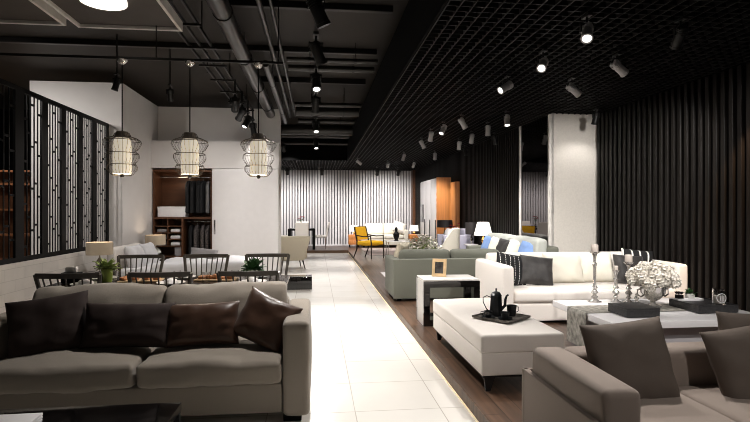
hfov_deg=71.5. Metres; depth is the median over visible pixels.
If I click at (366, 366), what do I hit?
floor
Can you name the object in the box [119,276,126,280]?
bread
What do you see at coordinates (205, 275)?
tumbler
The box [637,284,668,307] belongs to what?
flower bowl
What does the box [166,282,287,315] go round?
cushion
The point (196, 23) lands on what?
cable tray
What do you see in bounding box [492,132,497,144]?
track spotlight
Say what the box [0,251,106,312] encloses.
wall
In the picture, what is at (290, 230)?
dining table
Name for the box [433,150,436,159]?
track spotlight
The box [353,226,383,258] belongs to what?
accent chair
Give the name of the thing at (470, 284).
side table
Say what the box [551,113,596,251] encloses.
wall column
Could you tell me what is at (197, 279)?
serving board
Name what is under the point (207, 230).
dress
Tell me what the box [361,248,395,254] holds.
area rug
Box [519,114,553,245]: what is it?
wall mirror
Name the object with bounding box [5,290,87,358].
throw pillow
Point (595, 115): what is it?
track spotlight
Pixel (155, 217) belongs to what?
shelf
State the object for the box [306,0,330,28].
track spotlight
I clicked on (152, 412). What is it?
coffee table
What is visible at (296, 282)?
plinth
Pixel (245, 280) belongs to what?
dinner plate
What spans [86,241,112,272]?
table lamp
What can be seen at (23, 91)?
lattice screen
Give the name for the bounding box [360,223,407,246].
sofa
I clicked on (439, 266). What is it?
photo
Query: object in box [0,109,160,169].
wall
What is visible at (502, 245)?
throw pillow
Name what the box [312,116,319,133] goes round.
track spotlight
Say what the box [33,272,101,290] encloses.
dining chair
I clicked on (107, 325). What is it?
throw pillow
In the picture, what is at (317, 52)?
track spotlight
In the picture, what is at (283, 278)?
dining table
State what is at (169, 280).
napkin
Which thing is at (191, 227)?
dress
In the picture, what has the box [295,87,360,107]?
ceiling pipe
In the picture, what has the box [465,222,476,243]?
table lamp
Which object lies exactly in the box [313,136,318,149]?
track spotlight
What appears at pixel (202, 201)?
coat
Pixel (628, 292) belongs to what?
candlestick
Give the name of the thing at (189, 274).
dining chair
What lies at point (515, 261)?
throw pillow
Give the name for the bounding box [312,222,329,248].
dining chair
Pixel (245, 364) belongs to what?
seat cushion
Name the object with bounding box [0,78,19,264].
lattice screen
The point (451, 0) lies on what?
ceiling
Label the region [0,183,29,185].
shelf
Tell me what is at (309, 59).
ceiling pipe
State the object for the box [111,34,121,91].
track spotlight
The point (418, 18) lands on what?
ceiling beam
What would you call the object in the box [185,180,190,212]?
coat
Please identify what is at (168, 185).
wardrobe
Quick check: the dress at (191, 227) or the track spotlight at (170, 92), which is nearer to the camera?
the track spotlight at (170, 92)
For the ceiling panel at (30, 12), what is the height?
0.550 m
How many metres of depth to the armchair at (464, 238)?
12.04 m
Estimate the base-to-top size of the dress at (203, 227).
0.962 m
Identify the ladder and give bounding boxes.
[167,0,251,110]
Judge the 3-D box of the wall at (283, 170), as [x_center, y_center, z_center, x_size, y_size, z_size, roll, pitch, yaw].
[-2.720,-0.535,19.568,11.000,3.850,0.200,0,0,-6]
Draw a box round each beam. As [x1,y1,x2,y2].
[0,36,376,55]
[229,0,392,13]
[261,76,365,84]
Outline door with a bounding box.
[212,169,277,270]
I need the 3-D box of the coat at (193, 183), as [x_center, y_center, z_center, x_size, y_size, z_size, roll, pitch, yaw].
[-3.913,-0.341,11.264,0.096,0.782,0.473,0,0,0]
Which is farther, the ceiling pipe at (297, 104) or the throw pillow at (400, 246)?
the ceiling pipe at (297, 104)
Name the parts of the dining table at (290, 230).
leg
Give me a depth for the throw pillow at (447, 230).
12.36 m
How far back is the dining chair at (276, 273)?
4.61 m
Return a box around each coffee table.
[0,402,181,421]
[384,240,409,254]
[553,298,749,342]
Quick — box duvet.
[152,255,259,275]
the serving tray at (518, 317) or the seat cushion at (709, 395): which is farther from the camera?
the serving tray at (518, 317)
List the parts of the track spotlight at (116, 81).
drop stem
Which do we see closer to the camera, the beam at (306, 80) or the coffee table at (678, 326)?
the coffee table at (678, 326)
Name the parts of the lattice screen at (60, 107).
rail, rail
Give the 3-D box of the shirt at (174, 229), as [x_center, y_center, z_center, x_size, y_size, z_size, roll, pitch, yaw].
[-4.240,0.415,11.174,0.200,0.090,0.340,0,0,-6]
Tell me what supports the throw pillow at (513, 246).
on the sofa at (539, 244)
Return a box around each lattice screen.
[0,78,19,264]
[20,87,44,261]
[45,97,63,257]
[64,105,80,253]
[81,112,94,250]
[95,118,108,241]
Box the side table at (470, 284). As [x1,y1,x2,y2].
[416,274,479,326]
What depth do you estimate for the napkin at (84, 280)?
4.80 m
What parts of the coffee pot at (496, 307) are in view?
pot, lid, spout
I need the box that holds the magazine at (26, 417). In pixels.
[0,413,42,421]
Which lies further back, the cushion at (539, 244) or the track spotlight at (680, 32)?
the cushion at (539, 244)
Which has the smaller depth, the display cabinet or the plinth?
the plinth
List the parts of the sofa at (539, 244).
armrest, frame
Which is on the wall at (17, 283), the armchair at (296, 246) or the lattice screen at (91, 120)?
the lattice screen at (91, 120)
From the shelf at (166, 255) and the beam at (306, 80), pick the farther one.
the shelf at (166, 255)
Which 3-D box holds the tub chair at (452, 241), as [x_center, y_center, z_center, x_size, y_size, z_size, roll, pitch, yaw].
[1.541,0.836,11.488,0.663,0.932,0.713,0,0,14]
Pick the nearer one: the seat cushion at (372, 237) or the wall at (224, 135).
the wall at (224, 135)
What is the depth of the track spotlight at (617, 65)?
5.05 m
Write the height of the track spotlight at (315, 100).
0.372 m
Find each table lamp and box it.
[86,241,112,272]
[145,235,165,258]
[409,225,418,232]
[437,220,452,233]
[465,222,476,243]
[474,222,491,242]
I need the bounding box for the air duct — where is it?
[206,0,274,117]
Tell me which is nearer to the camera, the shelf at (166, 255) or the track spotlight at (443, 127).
the track spotlight at (443, 127)
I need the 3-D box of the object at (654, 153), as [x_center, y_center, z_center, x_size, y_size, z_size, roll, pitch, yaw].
[4.034,-0.115,3.876,0.050,2.830,8.795,0,0,-6]
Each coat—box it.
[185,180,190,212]
[190,181,195,212]
[196,180,200,212]
[199,179,205,212]
[205,180,209,212]
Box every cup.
[480,310,495,317]
[497,311,512,319]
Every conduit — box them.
[256,0,291,117]
[263,60,287,123]
[269,0,295,116]
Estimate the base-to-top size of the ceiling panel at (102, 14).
0.550 m
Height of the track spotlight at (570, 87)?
0.223 m
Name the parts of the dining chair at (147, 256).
post, rail, post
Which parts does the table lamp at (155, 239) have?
lamp shade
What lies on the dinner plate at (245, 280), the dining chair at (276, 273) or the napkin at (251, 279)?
the napkin at (251, 279)
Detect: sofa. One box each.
[0,282,311,420]
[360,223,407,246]
[385,248,498,300]
[466,233,558,251]
[475,251,687,320]
[522,342,749,421]
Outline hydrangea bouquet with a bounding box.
[625,260,681,291]
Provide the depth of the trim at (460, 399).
4.72 m
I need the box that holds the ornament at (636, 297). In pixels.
[634,293,638,301]
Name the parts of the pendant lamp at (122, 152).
rod, lamp shade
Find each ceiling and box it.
[0,0,408,139]
[281,0,749,170]
[451,0,749,13]
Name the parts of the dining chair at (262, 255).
rail, post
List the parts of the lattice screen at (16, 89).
rail, rail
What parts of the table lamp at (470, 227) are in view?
lamp shade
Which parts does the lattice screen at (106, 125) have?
rail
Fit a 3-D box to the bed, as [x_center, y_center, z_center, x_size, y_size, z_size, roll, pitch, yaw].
[-3.237,0.990,9.122,2.305,0.800,1.442,0,0,-6]
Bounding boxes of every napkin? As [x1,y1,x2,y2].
[78,279,93,283]
[164,278,177,283]
[249,277,257,282]
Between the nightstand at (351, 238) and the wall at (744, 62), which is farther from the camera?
the nightstand at (351, 238)
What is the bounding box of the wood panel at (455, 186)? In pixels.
[451,182,459,227]
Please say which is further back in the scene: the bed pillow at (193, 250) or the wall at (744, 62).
the bed pillow at (193, 250)
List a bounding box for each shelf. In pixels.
[0,170,29,173]
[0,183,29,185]
[0,233,29,235]
[155,217,209,218]
[155,225,180,226]
[156,245,180,246]
[161,254,177,256]
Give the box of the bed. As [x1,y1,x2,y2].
[107,243,259,276]
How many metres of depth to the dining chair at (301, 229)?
17.05 m
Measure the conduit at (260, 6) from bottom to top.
0.282 m
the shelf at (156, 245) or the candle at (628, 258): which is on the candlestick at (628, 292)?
the candle at (628, 258)
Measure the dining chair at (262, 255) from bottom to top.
0.859 m
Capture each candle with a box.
[591,244,597,251]
[625,255,632,261]
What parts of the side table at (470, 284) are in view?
panel, frame, panel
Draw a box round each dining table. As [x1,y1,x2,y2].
[41,275,289,288]
[288,228,314,249]
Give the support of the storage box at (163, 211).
on the wardrobe at (168, 185)
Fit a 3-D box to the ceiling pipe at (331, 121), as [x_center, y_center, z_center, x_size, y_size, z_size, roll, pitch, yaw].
[-1.146,-2.258,12.249,1.320,0.404,0.110,0,0,-6]
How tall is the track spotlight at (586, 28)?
0.241 m
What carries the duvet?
on the bed
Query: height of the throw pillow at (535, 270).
0.399 m
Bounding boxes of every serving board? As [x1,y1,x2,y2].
[116,278,164,282]
[193,277,238,281]
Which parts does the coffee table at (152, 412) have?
leg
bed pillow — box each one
[124,244,146,267]
[139,242,159,263]
[189,247,218,259]
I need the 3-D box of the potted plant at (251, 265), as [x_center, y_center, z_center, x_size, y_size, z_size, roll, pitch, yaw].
[-1.227,0.577,5.285,0.261,0.224,0.286,0,0,-6]
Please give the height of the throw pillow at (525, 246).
0.389 m
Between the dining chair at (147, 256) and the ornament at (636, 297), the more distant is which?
the dining chair at (147, 256)
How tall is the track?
0.430 m
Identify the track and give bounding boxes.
[314,21,317,135]
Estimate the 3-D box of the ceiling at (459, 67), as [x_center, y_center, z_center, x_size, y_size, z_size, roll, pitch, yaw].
[-1.782,-1.555,8.905,10.476,0.050,21.103,0,0,-6]
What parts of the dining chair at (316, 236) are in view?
seat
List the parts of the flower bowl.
handle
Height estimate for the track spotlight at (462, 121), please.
0.244 m
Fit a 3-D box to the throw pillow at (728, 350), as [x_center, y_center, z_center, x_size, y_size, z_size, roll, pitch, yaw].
[2.067,0.855,2.811,0.554,0.522,0.248,0,0,-8]
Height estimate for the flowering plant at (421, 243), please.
0.472 m
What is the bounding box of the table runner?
[567,304,739,345]
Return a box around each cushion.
[0,347,158,393]
[34,282,166,303]
[136,336,282,387]
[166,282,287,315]
[364,223,382,233]
[368,234,384,238]
[383,223,400,233]
[383,234,403,238]
[399,249,449,258]
[433,298,563,352]
[450,248,498,257]
[487,233,513,239]
[510,235,546,251]
[514,282,675,302]
[565,342,717,386]
[640,394,736,421]
[679,384,749,421]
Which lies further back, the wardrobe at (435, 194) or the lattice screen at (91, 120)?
the wardrobe at (435, 194)
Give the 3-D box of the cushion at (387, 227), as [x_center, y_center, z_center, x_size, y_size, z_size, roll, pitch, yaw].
[0.637,0.656,19.208,0.693,0.418,0.258,0,0,-6]
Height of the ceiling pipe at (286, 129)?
0.589 m
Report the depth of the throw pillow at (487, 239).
9.86 m
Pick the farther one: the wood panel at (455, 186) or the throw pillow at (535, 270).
the wood panel at (455, 186)
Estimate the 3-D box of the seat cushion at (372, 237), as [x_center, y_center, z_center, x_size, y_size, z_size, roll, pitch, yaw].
[-0.020,0.928,18.882,0.687,0.158,0.672,0,0,-6]
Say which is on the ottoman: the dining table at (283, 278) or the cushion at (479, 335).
the cushion at (479, 335)
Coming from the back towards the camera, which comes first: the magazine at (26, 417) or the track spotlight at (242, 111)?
the track spotlight at (242, 111)
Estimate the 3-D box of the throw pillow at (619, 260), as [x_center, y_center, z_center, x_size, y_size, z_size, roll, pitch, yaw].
[3.237,0.740,6.606,0.442,0.384,0.230,0,0,-10]
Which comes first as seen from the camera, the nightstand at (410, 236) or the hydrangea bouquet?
the hydrangea bouquet
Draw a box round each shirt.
[157,228,166,231]
[171,228,180,231]
[171,235,180,238]
[171,241,180,245]
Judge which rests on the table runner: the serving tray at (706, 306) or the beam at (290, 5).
the serving tray at (706, 306)
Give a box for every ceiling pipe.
[281,124,352,135]
[281,135,348,138]
[281,141,347,144]
[287,41,377,63]
[288,64,374,72]
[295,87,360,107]
[296,107,358,116]
[298,117,353,123]
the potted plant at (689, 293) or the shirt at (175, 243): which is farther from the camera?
the shirt at (175, 243)
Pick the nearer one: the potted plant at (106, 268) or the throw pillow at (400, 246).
the potted plant at (106, 268)
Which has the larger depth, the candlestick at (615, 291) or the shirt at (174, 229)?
the shirt at (174, 229)
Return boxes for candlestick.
[587,251,601,302]
[611,270,620,302]
[623,262,633,301]
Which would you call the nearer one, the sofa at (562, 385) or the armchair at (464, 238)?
the sofa at (562, 385)
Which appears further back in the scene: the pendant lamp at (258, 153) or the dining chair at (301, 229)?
the dining chair at (301, 229)
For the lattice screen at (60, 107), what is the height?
2.170 m
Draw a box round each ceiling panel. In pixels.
[0,0,65,25]
[43,0,182,31]
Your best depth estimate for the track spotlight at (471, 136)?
9.90 m
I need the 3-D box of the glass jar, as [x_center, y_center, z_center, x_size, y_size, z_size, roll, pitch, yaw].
[3.204,0.802,4.849,0.110,0.138,0.115,0,0,-6]
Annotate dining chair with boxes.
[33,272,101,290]
[117,254,164,276]
[126,271,192,289]
[183,254,229,275]
[216,270,279,283]
[245,253,289,274]
[295,223,308,249]
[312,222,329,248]
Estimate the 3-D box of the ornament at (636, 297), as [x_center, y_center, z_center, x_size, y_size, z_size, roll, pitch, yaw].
[2.529,0.863,5.037,0.060,0.140,0.057,0,0,-6]
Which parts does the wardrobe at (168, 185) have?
panel, panel, hanging rail, panel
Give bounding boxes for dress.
[188,224,194,253]
[193,224,200,247]
[200,222,205,248]
[205,222,209,248]
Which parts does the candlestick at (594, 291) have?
stem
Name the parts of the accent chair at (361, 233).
leg, backrest, seat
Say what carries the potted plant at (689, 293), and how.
on the book at (695, 298)
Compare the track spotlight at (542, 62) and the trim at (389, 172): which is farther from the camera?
the trim at (389, 172)
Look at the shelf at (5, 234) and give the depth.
10.22 m
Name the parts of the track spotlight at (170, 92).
drop stem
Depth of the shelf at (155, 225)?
10.97 m
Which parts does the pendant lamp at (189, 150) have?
rod, lamp shade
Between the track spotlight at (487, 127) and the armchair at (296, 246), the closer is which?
the track spotlight at (487, 127)
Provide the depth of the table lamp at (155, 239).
10.04 m
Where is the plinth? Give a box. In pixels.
[287,275,311,290]
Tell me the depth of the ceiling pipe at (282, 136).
14.06 m
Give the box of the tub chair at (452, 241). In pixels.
[437,228,459,251]
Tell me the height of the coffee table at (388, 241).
0.440 m
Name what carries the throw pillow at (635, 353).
on the sofa at (562, 385)
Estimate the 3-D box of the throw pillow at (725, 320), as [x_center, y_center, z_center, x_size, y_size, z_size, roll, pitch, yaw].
[2.236,0.825,3.003,0.518,0.481,0.227,0,0,-7]
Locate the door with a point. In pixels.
(244, 207)
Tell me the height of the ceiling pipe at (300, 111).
0.477 m
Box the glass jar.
[712,289,725,304]
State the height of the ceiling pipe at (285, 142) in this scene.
0.598 m
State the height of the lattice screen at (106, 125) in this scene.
2.170 m
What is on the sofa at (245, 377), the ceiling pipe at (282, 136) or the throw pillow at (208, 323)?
the throw pillow at (208, 323)
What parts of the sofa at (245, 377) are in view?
armrest, armrest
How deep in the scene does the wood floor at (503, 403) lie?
4.50 m
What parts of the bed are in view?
headboard, mattress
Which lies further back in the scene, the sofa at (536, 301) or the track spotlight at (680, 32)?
the sofa at (536, 301)
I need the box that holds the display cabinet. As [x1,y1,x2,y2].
[0,170,29,259]
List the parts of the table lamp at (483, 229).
lamp shade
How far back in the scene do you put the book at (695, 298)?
5.04 m
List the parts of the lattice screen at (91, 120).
rail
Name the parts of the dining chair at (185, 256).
post, rail, post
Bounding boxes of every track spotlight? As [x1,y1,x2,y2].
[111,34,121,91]
[166,49,173,101]
[230,79,239,112]
[235,91,246,121]
[241,100,251,128]
[249,108,256,134]
[281,141,285,151]
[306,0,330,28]
[308,31,326,66]
[310,66,321,92]
[311,93,320,113]
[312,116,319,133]
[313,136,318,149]
[396,167,400,175]
[419,137,425,148]
[428,128,433,141]
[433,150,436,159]
[439,121,446,134]
[457,138,461,149]
[458,113,467,129]
[469,130,474,143]
[485,121,490,135]
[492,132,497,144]
[497,74,513,93]
[503,110,510,126]
[536,49,548,72]
[566,77,581,97]
[580,12,593,43]
[591,108,599,124]
[610,52,628,76]
[669,16,688,49]
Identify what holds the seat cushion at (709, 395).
on the sofa at (562, 385)
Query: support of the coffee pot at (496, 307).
on the serving tray at (518, 317)
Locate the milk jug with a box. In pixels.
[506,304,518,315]
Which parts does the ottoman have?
leg, leg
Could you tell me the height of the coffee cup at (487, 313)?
0.056 m
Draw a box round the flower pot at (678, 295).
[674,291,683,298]
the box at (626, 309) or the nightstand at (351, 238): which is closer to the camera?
the box at (626, 309)
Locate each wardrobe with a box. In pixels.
[153,169,211,258]
[420,177,450,246]
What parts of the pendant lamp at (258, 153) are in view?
rod, lamp shade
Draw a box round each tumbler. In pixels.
[112,270,118,280]
[202,272,209,282]
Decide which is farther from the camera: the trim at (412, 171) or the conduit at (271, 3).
the trim at (412, 171)
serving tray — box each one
[472,312,530,323]
[669,298,738,312]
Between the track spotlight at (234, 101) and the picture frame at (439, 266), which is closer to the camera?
the picture frame at (439, 266)
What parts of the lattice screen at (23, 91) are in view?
rail, rail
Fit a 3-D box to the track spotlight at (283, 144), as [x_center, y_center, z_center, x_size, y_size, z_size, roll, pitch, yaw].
[-2.540,-1.780,14.441,0.147,0.300,0.246,0,0,-6]
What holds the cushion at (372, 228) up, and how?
on the sofa at (385, 229)
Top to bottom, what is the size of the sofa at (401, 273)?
0.732 m
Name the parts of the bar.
hanger rod, hanger rod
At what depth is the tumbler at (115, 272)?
5.14 m
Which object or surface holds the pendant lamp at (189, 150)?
hanging from the bar
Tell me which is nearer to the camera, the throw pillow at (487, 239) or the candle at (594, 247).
the candle at (594, 247)
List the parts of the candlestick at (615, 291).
stem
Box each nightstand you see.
[348,234,359,247]
[408,234,418,243]
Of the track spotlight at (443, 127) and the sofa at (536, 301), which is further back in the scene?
the track spotlight at (443, 127)
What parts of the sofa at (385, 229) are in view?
armrest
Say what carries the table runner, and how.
on the coffee table at (678, 326)
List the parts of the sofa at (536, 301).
armrest, frame, armrest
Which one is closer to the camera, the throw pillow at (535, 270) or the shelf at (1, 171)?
the throw pillow at (535, 270)
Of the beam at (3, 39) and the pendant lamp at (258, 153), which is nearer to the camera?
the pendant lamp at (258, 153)
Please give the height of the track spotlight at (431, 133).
0.248 m
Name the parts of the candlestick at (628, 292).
stem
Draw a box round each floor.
[181,253,475,421]
[307,245,576,421]
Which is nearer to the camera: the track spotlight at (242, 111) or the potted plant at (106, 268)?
the potted plant at (106, 268)
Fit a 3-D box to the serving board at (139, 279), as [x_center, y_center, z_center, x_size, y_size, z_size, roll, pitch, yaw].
[-2.288,0.680,5.095,0.400,0.018,0.200,0,0,-12]
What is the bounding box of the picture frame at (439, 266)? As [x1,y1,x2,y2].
[432,259,446,276]
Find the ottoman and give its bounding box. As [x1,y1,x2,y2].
[433,298,563,390]
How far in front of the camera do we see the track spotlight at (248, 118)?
9.95 m
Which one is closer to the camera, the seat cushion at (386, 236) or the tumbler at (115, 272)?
the tumbler at (115, 272)
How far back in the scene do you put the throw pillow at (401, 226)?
18.73 m
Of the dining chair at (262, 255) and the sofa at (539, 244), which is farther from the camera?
the sofa at (539, 244)
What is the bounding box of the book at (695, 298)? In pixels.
[673,297,703,300]
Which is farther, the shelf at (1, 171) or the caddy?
the shelf at (1, 171)
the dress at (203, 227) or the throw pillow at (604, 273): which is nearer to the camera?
the throw pillow at (604, 273)
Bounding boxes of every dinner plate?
[156,280,185,284]
[239,279,266,282]
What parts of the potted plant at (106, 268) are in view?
pot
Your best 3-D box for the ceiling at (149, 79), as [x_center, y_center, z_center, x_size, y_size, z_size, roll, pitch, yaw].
[-2.938,-2.510,8.171,14.000,0.100,22.900,0,0,-6]
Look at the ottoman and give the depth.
3.86 m
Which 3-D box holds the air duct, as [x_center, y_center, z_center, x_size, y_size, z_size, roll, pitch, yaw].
[-1.706,-2.231,6.348,0.220,0.457,10.000,0,0,-6]
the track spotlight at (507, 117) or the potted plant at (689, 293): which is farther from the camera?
the track spotlight at (507, 117)
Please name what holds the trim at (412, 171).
attached to the wall at (283, 170)
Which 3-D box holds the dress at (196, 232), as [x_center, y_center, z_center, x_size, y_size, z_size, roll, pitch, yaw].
[-3.833,0.699,11.265,0.096,0.962,0.480,0,0,1]
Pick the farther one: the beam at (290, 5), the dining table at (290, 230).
the dining table at (290, 230)
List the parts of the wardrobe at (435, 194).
door, door, door, panel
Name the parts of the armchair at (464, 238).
armrest, armrest, frame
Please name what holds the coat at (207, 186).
hanging from the wardrobe at (168, 185)
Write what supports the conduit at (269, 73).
hanging from the ceiling at (149, 79)
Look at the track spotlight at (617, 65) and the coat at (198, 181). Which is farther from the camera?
the coat at (198, 181)
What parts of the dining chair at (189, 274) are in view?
post, rail, post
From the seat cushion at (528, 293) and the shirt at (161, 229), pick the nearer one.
the seat cushion at (528, 293)
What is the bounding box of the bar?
[0,0,282,64]
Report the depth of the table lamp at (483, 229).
10.59 m
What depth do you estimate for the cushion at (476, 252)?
7.79 m
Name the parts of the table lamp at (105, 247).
lamp shade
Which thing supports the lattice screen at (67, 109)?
on the wall at (17, 283)
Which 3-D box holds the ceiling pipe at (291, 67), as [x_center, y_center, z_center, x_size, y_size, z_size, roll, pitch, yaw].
[-0.668,-2.298,8.026,1.320,0.324,0.110,0,0,-6]
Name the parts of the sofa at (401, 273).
armrest, panel, frame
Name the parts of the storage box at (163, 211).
lid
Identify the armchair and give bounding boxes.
[281,236,309,268]
[437,228,473,248]
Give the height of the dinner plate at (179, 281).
0.020 m
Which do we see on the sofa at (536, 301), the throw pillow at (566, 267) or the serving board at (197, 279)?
the throw pillow at (566, 267)
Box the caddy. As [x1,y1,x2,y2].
[61,266,82,282]
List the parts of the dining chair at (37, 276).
post, rail, post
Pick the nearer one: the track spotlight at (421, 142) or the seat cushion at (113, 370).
the seat cushion at (113, 370)
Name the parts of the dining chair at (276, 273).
post, rail, post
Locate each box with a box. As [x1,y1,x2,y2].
[157,206,188,216]
[175,247,180,255]
[608,302,659,316]
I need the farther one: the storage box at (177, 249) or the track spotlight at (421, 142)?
the storage box at (177, 249)
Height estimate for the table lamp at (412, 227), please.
0.320 m
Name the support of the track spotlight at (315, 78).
hanging from the track
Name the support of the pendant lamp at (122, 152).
hanging from the bar
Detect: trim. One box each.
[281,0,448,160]
[281,170,410,244]
[307,250,490,421]
[308,244,360,245]
[348,253,478,421]
[411,170,414,233]
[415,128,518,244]
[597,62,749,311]
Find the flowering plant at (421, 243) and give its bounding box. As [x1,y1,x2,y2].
[406,234,442,248]
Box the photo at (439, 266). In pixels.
[435,262,443,273]
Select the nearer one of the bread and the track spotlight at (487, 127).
the bread
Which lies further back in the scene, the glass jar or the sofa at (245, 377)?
the glass jar
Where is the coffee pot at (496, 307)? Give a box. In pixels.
[483,288,508,316]
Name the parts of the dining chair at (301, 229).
backrest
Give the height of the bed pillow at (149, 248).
0.426 m
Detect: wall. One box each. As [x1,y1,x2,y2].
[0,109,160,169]
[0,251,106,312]
[30,81,159,254]
[151,106,280,271]
[283,170,406,244]
[600,62,747,310]
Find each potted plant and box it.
[92,258,122,281]
[241,257,265,278]
[684,288,696,298]
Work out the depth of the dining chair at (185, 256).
6.42 m
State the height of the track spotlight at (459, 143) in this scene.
0.248 m
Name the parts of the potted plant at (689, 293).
pot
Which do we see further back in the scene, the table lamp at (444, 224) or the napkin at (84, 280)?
the table lamp at (444, 224)
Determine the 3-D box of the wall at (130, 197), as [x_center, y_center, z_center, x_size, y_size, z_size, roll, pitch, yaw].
[-5.371,-0.440,10.276,1.540,3.660,2.270,0,0,-6]
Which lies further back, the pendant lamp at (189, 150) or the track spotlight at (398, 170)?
the track spotlight at (398, 170)
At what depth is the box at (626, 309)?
4.61 m
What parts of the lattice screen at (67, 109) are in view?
rail, rail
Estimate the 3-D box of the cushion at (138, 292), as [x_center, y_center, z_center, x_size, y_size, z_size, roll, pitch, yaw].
[-2.038,0.759,3.878,0.924,0.431,0.326,0,0,-6]
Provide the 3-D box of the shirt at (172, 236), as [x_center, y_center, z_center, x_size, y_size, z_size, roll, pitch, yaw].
[-4.240,0.555,11.174,0.200,0.090,0.340,0,0,-6]
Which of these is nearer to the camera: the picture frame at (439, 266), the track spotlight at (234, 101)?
the picture frame at (439, 266)
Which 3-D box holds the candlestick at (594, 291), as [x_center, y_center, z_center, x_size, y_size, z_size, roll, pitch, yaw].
[2.269,0.679,5.380,0.140,0.520,0.140,0,0,-6]
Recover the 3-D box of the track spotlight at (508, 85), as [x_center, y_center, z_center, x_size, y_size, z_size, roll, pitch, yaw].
[1.470,-1.420,5.877,0.195,0.220,0.116,0,0,-19]
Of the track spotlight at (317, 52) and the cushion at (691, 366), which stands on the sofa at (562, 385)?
the cushion at (691, 366)
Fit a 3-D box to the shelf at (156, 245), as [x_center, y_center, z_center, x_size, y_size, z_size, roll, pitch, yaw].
[-4.380,0.740,11.208,0.540,0.020,0.520,0,0,-6]
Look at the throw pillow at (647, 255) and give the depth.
6.70 m
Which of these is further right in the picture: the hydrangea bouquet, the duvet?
the hydrangea bouquet
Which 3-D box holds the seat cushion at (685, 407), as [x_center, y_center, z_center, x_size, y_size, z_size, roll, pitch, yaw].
[1.435,1.042,2.495,0.542,0.138,0.839,0,0,-6]
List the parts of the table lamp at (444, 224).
lamp shade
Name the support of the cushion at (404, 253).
on the sofa at (401, 273)
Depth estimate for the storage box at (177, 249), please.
11.02 m
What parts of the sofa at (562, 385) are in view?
panel, panel, armrest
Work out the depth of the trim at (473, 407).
4.77 m
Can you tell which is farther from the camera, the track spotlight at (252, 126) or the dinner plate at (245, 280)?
the track spotlight at (252, 126)
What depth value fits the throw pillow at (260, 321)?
3.58 m
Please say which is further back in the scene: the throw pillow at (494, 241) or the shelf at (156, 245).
the shelf at (156, 245)
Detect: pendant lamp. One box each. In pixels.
[102,58,141,177]
[171,60,208,178]
[240,62,275,178]
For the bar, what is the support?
hanging from the ceiling at (149, 79)
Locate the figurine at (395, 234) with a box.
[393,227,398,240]
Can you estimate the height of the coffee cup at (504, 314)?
0.056 m
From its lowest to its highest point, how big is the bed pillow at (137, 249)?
0.426 m
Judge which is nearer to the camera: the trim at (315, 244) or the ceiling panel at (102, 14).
the ceiling panel at (102, 14)
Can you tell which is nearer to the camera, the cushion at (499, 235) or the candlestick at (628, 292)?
the candlestick at (628, 292)
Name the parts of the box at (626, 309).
lid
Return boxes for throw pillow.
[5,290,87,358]
[79,302,175,348]
[164,301,239,348]
[234,286,302,354]
[392,220,405,233]
[394,242,409,258]
[442,228,450,244]
[481,235,490,248]
[488,236,498,248]
[496,238,509,252]
[496,252,525,285]
[506,239,519,251]
[518,241,532,251]
[520,254,552,285]
[542,253,584,282]
[573,252,613,281]
[579,316,679,398]
[613,254,642,282]
[621,248,652,261]
[699,325,749,399]
[715,311,749,329]
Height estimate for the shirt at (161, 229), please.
0.090 m

